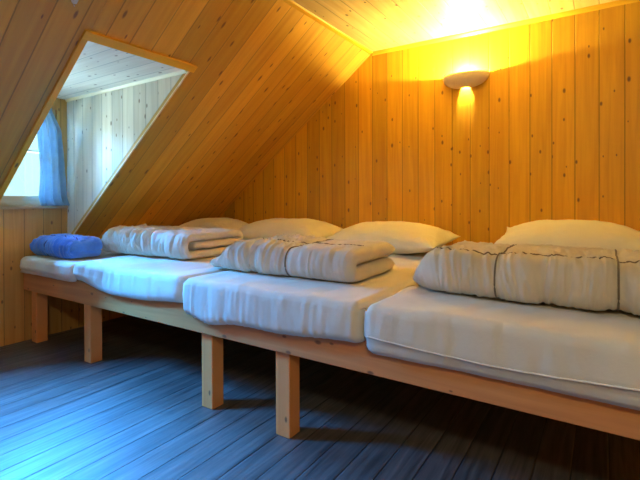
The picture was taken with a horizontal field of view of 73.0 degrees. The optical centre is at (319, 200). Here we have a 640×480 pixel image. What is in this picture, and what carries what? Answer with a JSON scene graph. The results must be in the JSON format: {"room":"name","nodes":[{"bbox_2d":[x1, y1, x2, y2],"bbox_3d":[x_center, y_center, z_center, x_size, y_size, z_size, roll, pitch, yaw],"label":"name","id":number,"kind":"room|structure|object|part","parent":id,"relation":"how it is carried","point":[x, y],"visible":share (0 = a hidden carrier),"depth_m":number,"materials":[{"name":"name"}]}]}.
{"room":"attic dormitory","nodes":[
{"label":"attic dormitory","id":0,"kind":"room"},
{"bbox_2d":[0,98,126,346],"bbox_3d":[-3.112,0.134,2.621,0.160,2.034,6.165,0,0,33],"label":"wall","id":1,"kind":"structure","parent":0,"point":[18,227],"depth_m":3.55,"materials":[{"name":"brown wood"}]},
{"bbox_2d":[0,110,67,209],"bbox_3d":[-2.456,-0.359,3.546,0.122,0.852,0.691,0,0,33],"label":"window","id":2,"kind":"structure","parent":1,"relation":"in","point":[17,202],"depth_m":3.55,"materials":[{"name":"white wood"}]},
{"bbox_3d":[-2.425,0.056,3.529,0.052,0.022,0.691,0,0,33],"label":"sill","id":3,"kind":"part","parent":2,"relation":"part of","materials":[{"name":"brown wood"}]},
{"bbox_2d":[0,36,86,200],"bbox_3d":[-1.931,-0.262,2.771,1.598,1.249,0.034,0,0,33],"label":"trim","id":4,"kind":"structure","parent":1,"relation":"attached to","point":[81,43],"depth_m":2.58,"materials":[{"name":"brown wood"}]},
{"bbox_3d":[-2.436,-0.789,3.443,0.068,0.024,0.520,0,0,33],"label":"curtain rod","id":5,"kind":"object","parent":1,"relation":"attached to","visible":0},
{"bbox_2d":[37,108,69,205],"bbox_3d":[-2.252,-0.370,3.645,0.072,0.820,0.244,0,0,33],"label":"curtain","id":6,"kind":"object","parent":5,"relation":"hanging from","point":[52,187],"visible":0.89,"depth_m":3.65,"materials":[{"name":"blue fabric"}]},
{"bbox_2d":[57,41,181,98],"bbox_3d":[-1.758,-0.918,3.084,1.636,0.060,0.815,0,0,33],"label":"ceiling","id":7,"kind":"structure","parent":0,"point":[98,67],"depth_m":2.95,"materials":[{"name":"white wood"}]},
{"bbox_2d":[67,74,181,232],"bbox_3d":[-1.548,-0.292,3.402,1.597,1.244,0.060,0,0,33],"label":"wall","id":8,"kind":"structure","parent":0,"point":[102,128],"depth_m":3.52,"materials":[{"name":"white wood"}]},
{"bbox_2d":[65,70,186,101],"bbox_3d":[-1.575,-0.880,3.371,1.586,0.020,0.016,0,0,33],"label":"trim","id":9,"kind":"structure","parent":8,"relation":"attached to","point":[181,71],"depth_m":3.29,"materials":[{"name":"white wood"}]},
{"bbox_2d":[73,71,188,234],"bbox_3d":[-1.544,-0.269,3.366,1.594,1.243,0.012,0,0,33],"label":"trim","id":10,"kind":"structure","parent":8,"relation":"attached to","point":[187,73],"depth_m":3.27,"materials":[{"name":"brown wood"}]},
{"bbox_2d":[82,29,197,72],"bbox_3d":[-1.056,-0.893,2.624,0.052,0.046,0.755,0,0,33],"label":"trim","id":11,"kind":"structure","parent":8,"relation":"attached to","point":[87,35],"depth_m":2.56,"materials":[{"name":"brown wood"}]},
{"bbox_2d":[0,0,369,238],"bbox_3d":[-2.142,-0.499,1.980,2.227,1.749,6.165,0,0,33],"label":"ceiling","id":12,"kind":"structure","parent":0,"point":[265,68],"depth_m":3.26,"materials":[{"name":"brown wood"}]},
{"bbox_2d":[282,0,372,54],"bbox_3d":[-1.214,-1.326,1.366,0.038,0.016,6.165,0,0,33],"label":"trim","id":13,"kind":"structure","parent":12,"relation":"attached to","point":[293,4],"depth_m":3.28,"materials":[{"name":"brown wood"}]},
{"bbox_2d":[0,315,639,479],"bbox_3d":[-0.301,1.212,0.782,6.760,0.120,6.365,0,0,33],"label":"floor","id":14,"kind":"structure","parent":0,"point":[137,412],"depth_m":2.20,"materials":[{"name":"grey wood"}]},
{"bbox_2d":[24,273,639,440],"bbox_3d":[-0.054,0.850,3.132,4.368,0.583,1.945,0,0,33],"label":"platform","id":15,"kind":"object","parent":14,"relation":"on","point":[609,418],"visible":0.24,"depth_m":2.08,"materials":[{"name":"brown wood"}]},
{"bbox_3d":[-2.290,0.865,3.531,0.086,0.560,0.084,0,0,33],"label":"leg","id":16,"kind":"part","parent":15,"relation":"part of","materials":[{"name":"brown wood"}]},
{"bbox_2d":[20,248,135,281],"bbox_3d":[-1.548,0.501,4.068,0.837,0.135,1.974,0,0,33],"label":"mattress","id":17,"kind":"object","parent":15,"relation":"on","point":[41,265],"visible":0.3,"depth_m":3.27,"materials":[{"name":"beige fabric"}]},
{"bbox_2d":[30,233,102,258],"bbox_3d":[-2.042,0.354,3.457,0.668,0.174,0.285,0,0,33],"label":"duvet","id":18,"kind":"object","parent":17,"relation":"on","point":[65,245],"visible":1,"depth_m":3.31,"materials":[{"name":"blue fabric"}]},
{"bbox_2d":[180,218,247,228],"bbox_3d":[-1.113,0.296,4.537,0.800,0.235,0.539,0,0,33],"label":"pillow","id":19,"kind":"object","parent":17,"relation":"on","point":[227,223],"visible":0.26,"depth_m":4.37,"materials":[{"name":"beige fabric"}]},
{"bbox_3d":[-1.624,0.865,3.094,0.086,0.560,0.084,0,0,33],"label":"leg","id":20,"kind":"part","parent":15,"relation":"part of","materials":[{"name":"brown wood"}]},
{"bbox_2d":[74,255,231,302],"bbox_3d":[-0.715,0.503,3.513,1.154,0.185,1.987,0,0,33],"label":"mattress","id":21,"kind":"object","parent":15,"relation":"on","point":[140,277],"visible":0.41,"depth_m":2.69,"materials":[{"name":"beige fabric"}]},
{"bbox_2d":[101,224,242,259],"bbox_3d":[-1.215,0.302,3.498,1.030,0.218,0.665,0,0,32],"label":"duvet","id":22,"kind":"object","parent":21,"relation":"on","point":[179,242],"visible":0.99,"depth_m":3.22,"materials":[{"name":"beige fabric"}]},
{"bbox_2d":[239,218,341,239],"bbox_3d":[-0.305,0.287,4.054,1.020,0.245,0.559,0,0,34],"label":"pillow","id":23,"kind":"object","parent":21,"relation":"on","point":[267,228],"visible":0.59,"depth_m":3.86,"materials":[{"name":"beige fabric"}]},
{"bbox_3d":[-0.602,0.866,2.423,0.086,0.560,0.084,0,0,33],"label":"leg","id":24,"kind":"part","parent":15,"relation":"part of","materials":[{"name":"brown wood"}]},
{"bbox_3d":[-0.159,0.866,2.132,0.086,0.560,0.084,0,0,33],"label":"leg","id":25,"kind":"part","parent":15,"relation":"part of","materials":[{"name":"brown wood"}]},
{"bbox_2d":[183,251,429,342],"bbox_3d":[0.237,0.526,2.883,1.117,0.240,1.996,0,0,33],"label":"mattress","id":26,"kind":"object","parent":15,"relation":"on","point":[294,306],"visible":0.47,"depth_m":2.07,"materials":[{"name":"beige fabric"}]},
{"bbox_2d":[210,234,394,282],"bbox_3d":[-0.141,0.314,2.592,1.040,0.191,0.606,0,0,32],"label":"duvet","id":27,"kind":"object","parent":26,"relation":"on","point":[351,261],"visible":1,"depth_m":2.32,"materials":[{"name":"beige fabric"}]},
{"bbox_2d":[327,221,459,253],"bbox_3d":[0.559,0.283,3.439,0.940,0.242,0.559,0,0,36],"label":"pillow","id":28,"kind":"object","parent":26,"relation":"on","point":[406,237],"visible":0.83,"depth_m":3.21,"materials":[{"name":"beige fabric"}]},
{"bbox_2d":[364,284,639,410],"bbox_3d":[1.187,0.513,2.253,1.149,0.214,2.006,0,0,33],"label":"mattress","id":29,"kind":"object","parent":15,"relation":"on","point":[593,355],"visible":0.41,"depth_m":1.48,"materials":[{"name":"beige fabric"}]},
{"bbox_2d":[413,240,639,315],"bbox_3d":[0.982,0.308,1.911,1.074,0.203,0.610,0,0,36],"label":"duvet","id":30,"kind":"object","parent":29,"relation":"on","point":[597,279],"visible":1,"depth_m":1.71,"materials":[{"name":"beige fabric"}]},
{"bbox_2d":[494,219,639,250],"bbox_3d":[1.626,0.263,2.786,0.880,0.283,0.559,0,0,33],"label":"pillow","id":31,"kind":"object","parent":29,"relation":"on","point":[574,233],"visible":0.65,"depth_m":2.62,"materials":[{"name":"beige fabric"}]},
{"bbox_2d":[219,2,639,246],"bbox_3d":[1.415,-0.107,3.395,6.560,2.486,0.100,0,0,33],"label":"wall","id":32,"kind":"structure","parent":0,"point":[552,132],"depth_m":3.41,"materials":[{"name":"brown wood"}]},
{"bbox_2d":[443,70,489,88],"bbox_3d":[1.142,-0.959,3.434,0.370,0.104,0.124,0,0,33],"label":"wall lamp","id":33,"kind":"object","parent":32,"relation":"attached to","point":[472,78],"visible":1,"depth_m":3.40,"materials":[{"name":"beige ceramic"}]},
{"bbox_2d":[372,0,639,55],"bbox_3d":[2.295,-1.335,2.733,4.364,0.028,0.028,0,0,33],"label":"trim","id":34,"kind":"structure","parent":32,"relation":"attached to","point":[618,2],"depth_m":3.28,"materials":[{"name":"brown wood"}]},
{"bbox_2d":[292,0,616,50],"bbox_3d":[0.611,-1.383,0.168,4.364,0.100,6.165,0,0,33],"label":"ceiling","id":35,"kind":"structure","parent":0,"point":[377,25],"depth_m":3.13,"materials":[{"name":"brown wood"}]}
]}

